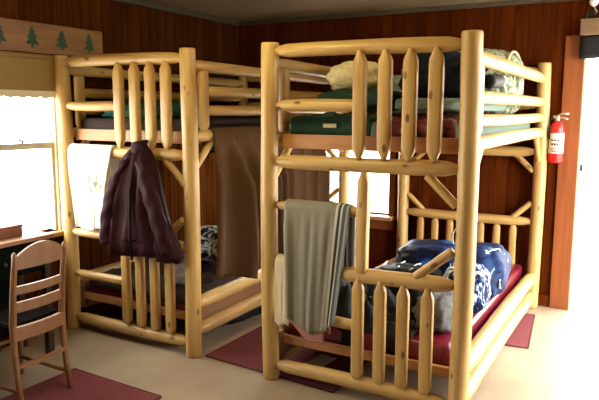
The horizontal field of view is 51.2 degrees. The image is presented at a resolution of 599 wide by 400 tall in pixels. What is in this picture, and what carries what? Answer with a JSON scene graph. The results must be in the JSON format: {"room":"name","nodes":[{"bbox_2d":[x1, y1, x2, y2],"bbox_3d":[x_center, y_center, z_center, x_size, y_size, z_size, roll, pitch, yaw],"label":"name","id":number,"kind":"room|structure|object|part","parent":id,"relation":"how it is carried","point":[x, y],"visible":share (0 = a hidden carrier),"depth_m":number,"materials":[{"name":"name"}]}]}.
{"room":"dormitory","nodes":[
{"label":"dormitory","id":0,"kind":"room"},
{"bbox_2d":[0,0,238,311],"bbox_3d":[-2.193,-0.136,3.201,0.110,2.262,6.600,5,9,29],"label":"wall","id":1,"kind":"structure","parent":0,"point":[124,27],"depth_m":4.69,"materials":[{"name":"brown wood"}]},
{"bbox_2d":[0,50,55,98],"bbox_3d":[-2.159,-0.643,2.980,0.032,0.273,2.415,5,9,29],"label":"roller shade","id":2,"kind":"object","parent":1,"relation":"attached to","point":[22,75],"visible":1,"depth_m":3.84,"materials":[{"name":"beige fabric"}]},
{"bbox_2d":[0,97,63,236],"bbox_3d":[-2.217,-0.206,3.098,0.162,1.170,2.555,5,9,29],"label":"window","id":3,"kind":"structure","parent":1,"relation":"in","point":[50,144],"depth_m":4.13,"materials":[{"name":"beige paint"}]},
{"bbox_3d":[-2.225,0.052,3.139,0.040,0.588,2.415,5,9,29],"label":"sash","id":4,"kind":"part","parent":3,"relation":"part of","materials":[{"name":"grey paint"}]},
{"bbox_3d":[-2.205,0.360,3.171,0.130,0.030,2.555,5,9,29],"label":"sill","id":5,"kind":"part","parent":3,"relation":"part of","materials":[{"name":"brown wood"}]},
{"bbox_3d":[-2.188,-0.203,3.081,0.045,1.170,2.555,5,9,29],"label":"frame","id":6,"kind":"part","parent":3,"relation":"part of","materials":[{"name":"beige paint"}]},
{"bbox_2d":[0,17,102,55],"bbox_3d":[-1.842,-0.949,3.504,0.088,0.180,1.865,5,9,29],"label":"wall plaque","id":7,"kind":"object","parent":1,"relation":"attached to","point":[15,35],"visible":0.94,"depth_m":3.90,"materials":[{"name":"brown wood"}]},
{"bbox_2d":[1,302,117,348],"bbox_3d":[-2.170,0.954,3.272,0.018,0.085,6.480,5,9,29],"label":"baseboard","id":8,"kind":"structure","parent":1,"relation":"attached to","point":[95,309],"depth_m":4.48,"materials":[{"name":"black wood"}]},
{"bbox_2d":[113,0,238,25],"bbox_3d":[-2.152,-1.226,2.966,0.030,0.034,6.500,5,9,29],"label":"trim","id":9,"kind":"structure","parent":1,"relation":"attached to","point":[134,2],"depth_m":5.01,"materials":[{"name":"paint"}]},
{"bbox_2d":[0,306,598,399],"bbox_3d":[-0.440,1.188,2.331,4.200,0.100,6.720,5,9,29],"label":"floor","id":10,"kind":"structure","parent":0,"point":[560,361],"depth_m":3.57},
{"bbox_2d":[0,229,54,353],"bbox_3d":[-1.877,0.623,3.302,0.332,0.735,1.200,5,9,29],"label":"desk","id":11,"kind":"object","parent":10,"relation":"on","point":[8,246],"visible":0.49,"depth_m":3.66,"materials":[{"name":"brown wood"}]},
{"bbox_3d":[-1.988,0.575,3.370,0.015,0.610,1.080,5,9,29],"label":"panel","id":12,"kind":"part","parent":11,"relation":"part of","materials":[{"name":"black wood"}]},
{"bbox_2d":[0,222,22,238],"bbox_3d":[-1.790,0.197,3.447,0.150,0.066,0.510,5,9,29],"label":"box","id":13,"kind":"object","parent":11,"relation":"on","point":[7,229],"visible":1,"depth_m":3.58,"materials":[{"name":"brown wood"}]},
{"bbox_3d":[-1.790,0.171,3.444,0.150,0.014,0.510,5,9,29],"label":"lid","id":14,"kind":"part","parent":13,"relation":"part of","materials":[{"name":"brown wood"}]},
{"bbox_3d":[-1.727,0.347,3.485,0.235,0.170,0.510,5,9,29],"label":"drawer","id":15,"kind":"part","parent":11,"relation":"part of","materials":[{"name":"black wood"}]},
{"bbox_3d":[-1.716,0.559,3.839,0.040,0.710,0.040,5,9,29],"label":"leg","id":16,"kind":"part","parent":11,"relation":"part of","materials":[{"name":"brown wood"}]},
{"bbox_3d":[-1.499,0.577,3.718,0.040,0.710,0.040,5,9,29],"label":"leg","id":17,"kind":"part","parent":11,"relation":"part of","materials":[{"name":"brown wood"}]},
{"bbox_2d":[0,368,161,399],"bbox_3d":[-1.276,1.046,2.910,0.711,0.011,1.123,5,9,29],"label":"rug","id":18,"kind":"object","parent":10,"relation":"on","point":[86,385],"visible":1,"depth_m":3.26,"materials":[{"name":"red fabric"}]},
{"bbox_2d":[0,240,72,399],"bbox_3d":[-1.440,0.589,3.192,0.430,0.818,0.340,5,9,29],"label":"chair","id":19,"kind":"object","parent":18,"relation":"on","point":[25,319],"visible":1,"depth_m":3.08,"materials":[{"name":"brown wood"}]},
{"bbox_3d":[-1.354,0.634,2.985,0.071,0.787,0.034,5,9,29],"label":"leg","id":20,"kind":"part","parent":19,"relation":"part of","materials":[{"name":"brown wood"}]},
{"bbox_3d":[-1.530,0.766,3.433,0.039,0.396,0.034,5,9,29],"label":"leg","id":21,"kind":"part","parent":19,"relation":"part of","materials":[{"name":"brown wood"}]},
{"bbox_3d":[-1.471,0.588,3.208,0.360,0.022,0.316,5,9,29],"label":"seat","id":22,"kind":"part","parent":19,"relation":"part of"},
{"bbox_3d":[-1.291,0.629,3.120,0.038,0.067,0.295,4,9,27],"label":"seat rail","id":23,"kind":"part","parent":19,"relation":"part of","materials":[{"name":"brown wood"}]},
{"bbox_3d":[-1.262,0.255,3.052,0.032,0.116,0.295,4,9,27],"label":"crest rail","id":24,"kind":"part","parent":19,"relation":"part of","materials":[{"name":"brown wood"}]},
{"bbox_3d":[-1.218,0.598,3.245,0.071,0.787,0.034,5,9,29],"label":"leg","id":25,"kind":"part","parent":19,"relation":"part of","materials":[{"name":"brown wood"}]},
{"bbox_2d":[54,48,349,357],"bbox_3d":[-0.574,-0.119,4.756,1.138,1.800,2.145,5,9,29],"label":"bunk bed","id":26,"kind":"object","parent":10,"relation":"on","point":[205,312],"visible":0.55,"depth_m":3.82,"materials":[{"name":"brown wood"}]},
{"bbox_3d":[-1.522,-0.032,4.125,0.099,1.800,0.100,5,9,29],"label":"post","id":27,"kind":"part","parent":26,"relation":"part of","materials":[{"name":"brown wood"}]},
{"bbox_3d":[-1.028,-0.559,4.948,0.078,0.075,1.970,5,9,29],"label":"rail","id":28,"kind":"part","parent":26,"relation":"part of","materials":[{"name":"brown wood"}]},
{"bbox_3d":[-1.024,0.583,5.107,0.092,0.092,1.970,5,9,29],"label":"rail","id":29,"kind":"part","parent":26,"relation":"part of","materials":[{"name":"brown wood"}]},
{"bbox_2d":[68,144,121,231],"bbox_3d":[-1.302,-0.076,3.979,0.380,0.554,0.139,5,9,29],"label":"towel","id":30,"kind":"object","parent":26,"relation":"hanging from","point":[90,166],"visible":0.91,"depth_m":3.95,"materials":[{"name":"white fabric"}]},
{"bbox_2d":[86,176,101,192],"bbox_3d":[-1.274,-0.094,3.884,0.128,0.107,0.006,5,9,29],"label":"print","id":31,"kind":"object","parent":30,"relation":"attached to","point":[94,186],"depth_m":3.90},
{"bbox_3d":[-0.995,-0.713,4.983,0.070,0.065,1.840,5,9,29],"label":"guard rail","id":32,"kind":"part","parent":26,"relation":"part of","materials":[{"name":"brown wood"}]},
{"bbox_3d":[-1.022,0.421,5.083,0.092,0.089,1.970,5,9,29],"label":"rail","id":33,"kind":"part","parent":26,"relation":"part of","materials":[{"name":"brown wood"}]},
{"bbox_3d":[-1.075,-0.842,3.752,0.956,0.073,0.072,5,10,29],"label":"rail","id":34,"kind":"part","parent":26,"relation":"part of","materials":[{"name":"brown wood"}]},
{"bbox_3d":[-1.075,-0.290,3.834,0.956,0.075,0.077,4,9,29],"label":"rail","id":35,"kind":"part","parent":26,"relation":"part of","materials":[{"name":"brown wood"}]},
{"bbox_3d":[-1.083,0.817,3.985,0.956,0.073,0.075,5,9,29],"label":"rail","id":36,"kind":"part","parent":26,"relation":"part of","materials":[{"name":"brown wood"}]},
{"bbox_2d":[91,287,185,310],"bbox_3d":[-0.571,0.514,4.856,0.900,0.133,1.900,5,9,29],"label":"mattress","id":37,"kind":"object","parent":26,"relation":"on","point":[93,289],"visible":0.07,"depth_m":4.12,"materials":[{"name":"red fabric"}]},
{"bbox_2d":[90,251,260,304],"bbox_3d":[-0.645,0.450,4.691,0.906,0.222,1.586,5,9,29],"label":"blanket","id":38,"kind":"object","parent":37,"relation":"on","point":[208,268],"visible":0.12,"depth_m":4.14,"materials":[{"name":"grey fabric"}]},
{"bbox_2d":[175,253,184,284],"bbox_3d":[-0.748,0.433,3.989,0.164,0.182,0.220,5,9,29],"label":"bundle","id":39,"kind":"object","parent":38,"relation":"on","point":[179,268],"visible":0.36,"depth_m":3.90,"materials":[{"name":"grey fabric"}]},
{"bbox_2d":[200,225,216,260],"bbox_3d":[-0.646,0.297,4.491,0.315,0.231,0.345,5,9,29],"label":"pillow","id":40,"kind":"object","parent":38,"relation":"on","point":[208,232],"visible":0.43,"depth_m":4.34,"materials":[{"name":"fabric"}]},
{"bbox_2d":[99,140,183,263],"bbox_3d":[-0.936,0.004,3.646,0.583,0.705,0.193,5,9,29],"label":"jacket","id":41,"kind":"object","parent":26,"relation":"hanging from","point":[135,221],"visible":1,"depth_m":3.60,"materials":[{"name":"fabric"}]},
{"bbox_3d":[-1.027,-0.952,4.893,0.075,0.071,1.970,5,9,29],"label":"guard rail","id":42,"kind":"part","parent":26,"relation":"part of","materials":[{"name":"brown wood"}]},
{"bbox_3d":[-0.986,-0.823,4.962,0.072,0.067,1.840,5,9,29],"label":"guard rail","id":43,"kind":"part","parent":26,"relation":"part of","materials":[{"name":"brown wood"}]},
{"bbox_3d":[-0.909,0.263,3.815,0.568,0.077,0.078,3,8,29],"label":"rail","id":44,"kind":"part","parent":26,"relation":"part of","materials":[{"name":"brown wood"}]},
{"bbox_2d":[83,116,290,130],"bbox_3d":[-0.568,-0.563,4.702,0.900,0.123,1.900,5,9,29],"label":"mattress","id":45,"kind":"object","parent":26,"relation":"on","point":[214,121],"visible":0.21,"depth_m":4.01,"materials":[{"name":"fabric"}]},
{"bbox_2d":[101,100,197,116],"bbox_3d":[-0.966,-0.614,4.192,0.598,0.113,0.579,5,9,29],"label":"folded blanket","id":46,"kind":"object","parent":45,"relation":"on","point":[176,104],"visible":0.27,"depth_m":3.95,"materials":[{"name":"teal fabric"}]},
{"bbox_3d":[-0.626,0.043,3.621,0.102,1.800,0.095,5,9,29],"label":"post","id":47,"kind":"part","parent":26,"relation":"part of","materials":[{"name":"brown wood"}]},
{"bbox_3d":[-0.132,-0.488,4.448,0.078,0.074,1.970,5,9,29],"label":"rail","id":48,"kind":"part","parent":26,"relation":"part of","materials":[{"name":"brown wood"}]},
{"bbox_3d":[-0.135,0.494,4.588,0.091,0.090,1.970,5,9,29],"label":"rail","id":49,"kind":"part","parent":26,"relation":"part of","materials":[{"name":"brown wood"}]},
{"bbox_3d":[-0.130,0.656,4.608,0.088,0.092,1.970,5,9,29],"label":"rail","id":50,"kind":"part","parent":26,"relation":"part of","materials":[{"name":"brown wood"}]},
{"bbox_3d":[-0.524,-0.281,5.889,0.099,1.800,0.100,5,9,29],"label":"post","id":51,"kind":"part","parent":26,"relation":"part of","materials":[{"name":"brown wood"}]},
{"bbox_3d":[-0.073,-0.841,5.549,0.956,0.067,0.065,5,9,29],"label":"rail","id":52,"kind":"part","parent":26,"relation":"part of","materials":[{"name":"brown wood"}]},
{"bbox_3d":[-0.131,-0.875,4.393,0.074,0.072,1.970,5,9,29],"label":"guard rail","id":53,"kind":"part","parent":26,"relation":"part of","materials":[{"name":"brown wood"}]},
{"bbox_2d":[202,125,329,279],"bbox_3d":[-0.126,-0.039,4.332,0.281,0.947,1.394,5,9,29],"label":"blanket","id":54,"kind":"object","parent":26,"relation":"hanging from","point":[237,150],"visible":0.45,"depth_m":3.90,"materials":[{"name":"brown fabric"}]},
{"bbox_3d":[-0.090,-0.750,4.462,0.072,0.066,1.840,5,9,29],"label":"guard rail","id":55,"kind":"part","parent":26,"relation":"part of","materials":[{"name":"brown wood"}]},
{"bbox_3d":[-0.070,-1.078,5.518,0.956,0.070,0.070,5,9,29],"label":"rail","id":56,"kind":"part","parent":26,"relation":"part of","materials":[{"name":"brown wood"}]},
{"bbox_3d":[-0.099,-0.640,4.483,0.070,0.063,1.840,5,9,29],"label":"guard rail","id":57,"kind":"part","parent":26,"relation":"part of","materials":[{"name":"brown wood"}]},
{"bbox_3d":[0.378,-0.205,5.384,0.099,1.800,0.096,5,9,29],"label":"post","id":58,"kind":"part","parent":26,"relation":"part of","materials":[{"name":"brown wood"}]},
{"bbox_2d":[221,305,261,325],"bbox_3d":[-0.401,0.748,4.580,0.331,0.136,0.824,5,9,29],"label":"bag","id":59,"kind":"object","parent":10,"relation":"on","point":[258,310],"visible":0.09,"depth_m":4.36,"materials":[{"name":"black fabric"}]},
{"bbox_2d":[205,326,370,392],"bbox_3d":[0.259,0.858,4.261,0.916,0.011,1.856,5,9,29],"label":"rug","id":60,"kind":"object","parent":10,"relation":"on","point":[246,351],"visible":0.33,"depth_m":3.70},
{"bbox_2d":[305,354,336,366],"bbox_3d":[0.120,0.939,3.647,0.110,0.002,0.180,7,10,38],"label":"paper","id":61,"kind":"object","parent":60,"relation":"on","point":[320,360],"visible":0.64,"depth_m":3.65,"materials":[{"name":"brown paper"}]},
{"bbox_2d":[260,30,551,399],"bbox_3d":[0.798,0.000,3.958,1.139,1.800,2.149,5,9,29],"label":"bunk bed","id":62,"kind":"object","parent":10,"relation":"on","point":[470,360],"visible":0.85,"depth_m":3.05,"materials":[{"name":"brown wood"}]},
{"bbox_3d":[-0.157,0.087,3.326,0.098,1.800,0.100,5,9,29],"label":"post","id":63,"kind":"part","parent":62,"relation":"part of","materials":[{"name":"brown wood"}]},
{"bbox_2d":[275,254,288,326],"bbox_3d":[-0.074,0.479,3.338,0.089,0.384,0.099,5,9,29],"label":"cloth","id":64,"kind":"object","parent":62,"relation":"hanging from","point":[280,304],"visible":0.71,"depth_m":3.31,"materials":[{"name":"beige fabric"}]},
{"bbox_3d":[0.354,-0.445,4.149,0.077,0.079,1.970,5,9,29],"label":"rail","id":65,"kind":"part","parent":62,"relation":"part of","materials":[{"name":"brown wood"}]},
{"bbox_3d":[0.352,0.758,4.319,0.092,0.088,1.970,5,9,29],"label":"rail","id":66,"kind":"part","parent":62,"relation":"part of","materials":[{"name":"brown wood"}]},
{"bbox_3d":[0.388,-0.659,4.174,0.071,0.066,1.840,5,9,29],"label":"guard rail","id":67,"kind":"part","parent":62,"relation":"part of","materials":[{"name":"brown wood"}]},
{"bbox_3d":[0.348,-0.817,4.099,0.074,0.074,1.970,5,9,29],"label":"guard rail","id":68,"kind":"part","parent":62,"relation":"part of","materials":[{"name":"brown wood"}]},
{"bbox_2d":[291,321,330,344],"bbox_3d":[0.046,0.655,3.295,0.220,0.160,0.091,5,9,29],"label":"cloth","id":69,"kind":"object","parent":62,"relation":"hanging from","point":[312,338],"visible":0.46,"depth_m":3.25,"materials":[{"name":"pink fabric"}]},
{"bbox_2d":[283,199,355,333],"bbox_3d":[0.098,0.348,3.219,0.372,0.689,0.119,5,9,29],"label":"towel","id":70,"kind":"object","parent":62,"relation":"hanging from","point":[319,236],"visible":0.99,"depth_m":3.18,"materials":[{"name":"grey fabric"}]},
{"bbox_3d":[0.342,0.614,4.304,0.094,0.088,1.970,5,9,29],"label":"rail","id":71,"kind":"part","parent":62,"relation":"part of","materials":[{"name":"brown wood"}]},
{"bbox_3d":[0.380,-0.551,4.194,0.067,0.068,1.840,5,9,29],"label":"guard rail","id":72,"kind":"part","parent":62,"relation":"part of","materials":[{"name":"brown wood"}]},
{"bbox_3d":[0.292,0.930,3.193,0.956,0.075,0.074,5,9,29],"label":"rail","id":73,"kind":"part","parent":62,"relation":"part of","materials":[{"name":"brown wood"}]},
{"bbox_3d":[0.298,-0.170,3.039,0.956,0.076,0.076,4,9,29],"label":"rail","id":74,"kind":"part","parent":62,"relation":"part of","materials":[{"name":"brown wood"}]},
{"bbox_3d":[0.300,-0.724,2.959,0.956,0.072,0.072,5,10,29],"label":"rail","id":75,"kind":"part","parent":62,"relation":"part of","materials":[{"name":"brown wood"}]},
{"bbox_3d":[0.466,0.383,3.021,0.568,0.077,0.077,3,8,29],"label":"rail","id":76,"kind":"part","parent":62,"relation":"part of","materials":[{"name":"brown wood"}]},
{"bbox_3d":[0.850,-0.162,5.093,0.100,1.800,0.099,5,9,29],"label":"post","id":77,"kind":"part","parent":62,"relation":"part of","materials":[{"name":"brown wood"}]},
{"bbox_2d":[291,258,521,366],"bbox_3d":[0.803,0.626,4.060,0.900,0.145,1.900,5,9,29],"label":"mattress","id":78,"kind":"object","parent":62,"relation":"on","point":[441,342],"visible":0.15,"depth_m":3.32,"materials":[{"name":"red fabric"}]},
{"bbox_2d":[331,278,423,355],"bbox_3d":[0.387,0.541,3.489,0.688,0.408,0.534,5,9,29],"label":"blanket","id":79,"kind":"object","parent":78,"relation":"on","point":[344,302],"visible":0.25,"depth_m":3.33,"materials":[{"name":"black fabric"}]},
{"bbox_2d":[373,261,444,296],"bbox_3d":[0.687,0.484,3.850,0.502,0.195,0.361,5,9,29],"label":"jacket","id":80,"kind":"object","parent":78,"relation":"on","point":[398,267],"visible":0.35,"depth_m":3.80,"materials":[{"name":"black fabric"}]},
{"bbox_2d":[396,229,455,273],"bbox_3d":[0.901,0.356,4.243,0.476,0.338,0.544,4,9,23],"label":"sleeping bag","id":81,"kind":"object","parent":78,"relation":"on","point":[416,251],"visible":0.4,"depth_m":4.10,"materials":[{"name":"blue fabric"}]},
{"bbox_2d":[412,291,452,333],"bbox_3d":[0.747,0.559,3.299,0.239,0.204,0.439,5,9,29],"label":"bundle","id":82,"kind":"object","parent":78,"relation":"on","point":[443,301],"visible":0.45,"depth_m":3.15,"materials":[{"name":"grey fabric"}]},
{"bbox_2d":[443,262,490,313],"bbox_3d":[0.948,0.486,3.577,0.269,0.271,0.300,5,9,29],"label":"bundle","id":83,"kind":"object","parent":78,"relation":"on","point":[482,285],"visible":0.29,"depth_m":3.47,"materials":[{"name":"fabric"}]},
{"bbox_2d":[476,242,511,297],"bbox_3d":[1.151,0.422,3.917,0.301,0.303,0.440,5,9,29],"label":"bag","id":84,"kind":"object","parent":78,"relation":"on","point":[493,256],"visible":0.47,"depth_m":3.75,"materials":[{"name":"blue fabric"}]},
{"bbox_2d":[371,120,529,137],"bbox_3d":[0.806,-0.445,3.907,0.900,0.124,1.900,5,9,29],"label":"mattress","id":85,"kind":"object","parent":62,"relation":"on","point":[496,129],"visible":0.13,"depth_m":3.48,"materials":[{"name":"fabric"}]},
{"bbox_2d":[291,111,401,135],"bbox_3d":[0.324,-0.436,3.491,0.473,0.124,0.735,5,9,29],"label":"blanket","id":86,"kind":"object","parent":85,"relation":"on","point":[327,123],"visible":0.59,"depth_m":3.21,"materials":[{"name":"green fabric"}]},
{"bbox_2d":[318,88,401,110],"bbox_3d":[0.355,-0.558,3.484,0.406,0.122,0.613,5,9,29],"label":"sleeping bag","id":87,"kind":"object","parent":86,"relation":"on","point":[344,93],"visible":0.37,"depth_m":3.26,"materials":[{"name":"green fabric"}]},
{"bbox_2d":[326,61,393,89],"bbox_3d":[0.342,-0.711,3.594,0.373,0.184,0.306,4,9,23],"label":"pillow","id":88,"kind":"object","parent":87,"relation":"on","point":[340,76],"visible":0.47,"depth_m":3.49,"materials":[{"name":"beige fabric"}]},
{"bbox_2d":[392,75,426,112],"bbox_3d":[0.689,-0.683,4.035,0.365,0.246,0.318,3,9,18],"label":"pillow","id":89,"kind":"object","parent":85,"relation":"on","point":[396,78],"visible":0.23,"depth_m":3.92,"materials":[{"name":"green fabric"}]},
{"bbox_2d":[376,114,459,137],"bbox_3d":[0.996,-0.464,3.772,0.422,0.124,1.875,5,9,29],"label":"sheet","id":90,"kind":"object","parent":85,"relation":"on","point":[449,120],"visible":0.26,"depth_m":2.95,"materials":[{"name":"red fabric"}]},
{"bbox_2d":[395,98,505,110],"bbox_3d":[0.866,-0.530,3.493,0.414,0.068,1.189,5,9,29],"label":"folded blanket","id":91,"kind":"object","parent":90,"relation":"on","point":[449,104],"visible":0.47,"depth_m":3.01,"materials":[{"name":"green fabric"}]},
{"bbox_2d":[398,51,488,97],"bbox_3d":[0.769,-0.674,3.359,0.448,0.246,0.501,5,9,29],"label":"jacket","id":92,"kind":"object","parent":91,"relation":"on","point":[452,58],"visible":0.32,"depth_m":3.17,"materials":[{"name":"black fabric"}]},
{"bbox_2d":[445,48,523,114],"bbox_3d":[1.254,-0.805,4.281,0.520,0.443,0.638,5,9,29],"label":"sack","id":93,"kind":"object","parent":90,"relation":"on","point":[515,84],"visible":0.3,"depth_m":4.04,"materials":[{"name":"beige fabric"}]},
{"bbox_3d":[0.748,0.162,2.827,0.102,1.800,0.095,5,9,29],"label":"post","id":94,"kind":"part","parent":62,"relation":"part of","materials":[{"name":"brown wood"}]},
{"bbox_3d":[1.297,0.130,4.874,0.956,0.075,0.074,5,9,29],"label":"rail","id":95,"kind":"part","parent":62,"relation":"part of","materials":[{"name":"brown wood"}]},
{"bbox_2d":[484,74,506,88],"bbox_3d":[1.025,-0.621,3.279,0.072,0.081,0.327,5,9,29],"label":"bottle","id":96,"kind":"object","parent":62,"relation":"on","point":[491,80],"visible":0.97,"depth_m":3.15,"materials":[{"name":"black plastic"}]},
{"bbox_3d":[1.238,0.828,3.824,0.093,0.088,1.970,5,9,29],"label":"rail","id":97,"kind":"part","parent":62,"relation":"part of","materials":[{"name":"brown wood"}]},
{"bbox_3d":[1.240,0.684,3.803,0.091,0.092,1.970,5,9,29],"label":"rail","id":98,"kind":"part","parent":62,"relation":"part of","materials":[{"name":"brown wood"}]},
{"bbox_3d":[1.298,-0.385,4.798,0.956,0.075,0.075,5,9,29],"label":"rail","id":99,"kind":"part","parent":62,"relation":"part of","materials":[{"name":"brown wood"}]},
{"bbox_3d":[1.251,-0.368,3.648,0.079,0.077,1.970,5,9,29],"label":"rail","id":100,"kind":"part","parent":62,"relation":"part of","materials":[{"name":"brown wood"}]},
{"bbox_3d":[1.275,-0.476,3.694,0.068,0.068,1.840,5,9,29],"label":"guard rail","id":101,"kind":"part","parent":62,"relation":"part of","materials":[{"name":"brown wood"}]},
{"bbox_3d":[1.274,-0.589,3.679,0.072,0.067,1.840,5,9,29],"label":"guard rail","id":102,"kind":"part","parent":62,"relation":"part of","materials":[{"name":"brown wood"}]},
{"bbox_3d":[1.253,-0.746,3.594,0.074,0.070,1.970,5,9,29],"label":"guard rail","id":103,"kind":"part","parent":62,"relation":"part of","materials":[{"name":"brown wood"}]},
{"bbox_3d":[1.303,-0.720,4.757,0.956,0.066,0.067,5,9,29],"label":"rail","id":104,"kind":"part","parent":62,"relation":"part of","materials":[{"name":"brown wood"}]},
{"bbox_3d":[1.750,-0.087,4.589,0.100,1.800,0.097,5,9,29],"label":"post","id":105,"kind":"part","parent":62,"relation":"part of","materials":[{"name":"brown wood"}]},
{"bbox_2d":[504,313,534,348],"bbox_3d":[1.272,0.854,4.316,0.629,0.011,0.709,4,9,23],"label":"rug","id":106,"kind":"object","parent":10,"relation":"on","point":[520,337],"visible":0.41,"depth_m":4.12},
{"bbox_2d":[140,0,504,21],"bbox_3d":[-0.432,-1.150,1.997,4.200,0.100,6.720,5,9,29],"label":"ceiling","id":107,"kind":"structure","parent":0,"point":[235,10],"depth_m":4.88,"materials":[{"name":"paint"}]},
{"bbox_2d":[238,0,598,301],"bbox_3d":[1.188,-0.383,5.015,3.980,2.262,0.110,5,9,29],"label":"wall","id":108,"kind":"structure","parent":0,"point":[538,32],"depth_m":4.81,"materials":[{"name":"brown wood"}]},
{"bbox_2d":[251,115,395,230],"bbox_3d":[0.173,-0.270,5.533,1.445,0.955,0.180,5,9,29],"label":"window","id":109,"kind":"structure","parent":108,"relation":"in","point":[385,222],"depth_m":5.23,"materials":[{"name":"orange wood"}]},
{"bbox_3d":[0.172,0.099,5.586,1.445,0.030,0.180,5,9,29],"label":"sill","id":110,"kind":"part","parent":109,"relation":"part of","materials":[{"name":"brown wood"}]},
{"bbox_2d":[239,0,574,25],"bbox_3d":[1.170,-1.475,4.789,3.950,0.034,0.030,5,9,29],"label":"trim","id":111,"kind":"structure","parent":108,"relation":"attached to","point":[506,2],"depth_m":4.97,"materials":[{"name":"paint"}]},
{"bbox_2d":[538,294,548,306],"bbox_3d":[0.657,0.661,5.390,2.803,0.085,0.018,5,9,29],"label":"baseboard","id":112,"kind":"structure","parent":108,"relation":"attached to","point":[543,300],"depth_m":4.72,"materials":[{"name":"brown wood"}]},
{"bbox_2d":[548,113,568,162],"bbox_3d":[1.857,-0.446,4.492,0.132,0.359,0.118,5,9,29],"label":"fire extinguisher","id":113,"kind":"object","parent":108,"relation":"attached to","point":[556,130],"visible":1,"depth_m":4.46,"materials":[{"name":"red metal"}]},
{"bbox_2d":[549,35,587,309],"bbox_3d":[2.425,-0.141,4.328,1.182,1.985,0.138,5,9,29],"label":"door frame","id":114,"kind":"structure","parent":108,"relation":"in","point":[575,69],"depth_m":4.52,"materials":[{"name":"orange wood"}]},
{"bbox_2d":[579,18,598,58],"bbox_3d":[2.379,-1.073,4.088,1.000,0.271,0.090,5,9,29],"label":"door blind","id":115,"kind":"object","parent":108,"relation":"attached to","point":[589,29],"visible":1,"depth_m":4.27,"materials":[{"name":"black fabric"}]},
{"bbox_2d":[586,0,598,17],"bbox_3d":[2.015,-1.318,4.293,0.064,0.143,0.112,2,8,14],"label":"wall lamp","id":116,"kind":"object","parent":108,"relation":"attached to","point":[590,14],"visible":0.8,"depth_m":4.27,"materials":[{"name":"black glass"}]},
{"bbox_3d":[2.019,-1.283,4.343,0.050,0.060,0.012,5,9,29],"label":"plate","id":117,"kind":"part","parent":116,"relation":"part of","materials":[{"name":"black metal"}]},
{"bbox_3d":[2.010,-1.352,4.265,0.064,0.068,0.063,5,9,29],"label":"globe","id":118,"kind":"part","parent":116,"relation":"part of","materials":[{"name":"white glass"}]},
{"label":"outside","id":119,"kind":"structure","parent":0,"visible":0},
{"bbox_2d":[0,138,598,308],"bbox_3d":[-0.005,1.577,0.225,60.000,0.050,60.000,5,9,29],"label":"ground","id":120,"kind":"structure","parent":119,"point":[23,189],"depth_m":11.39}
]}

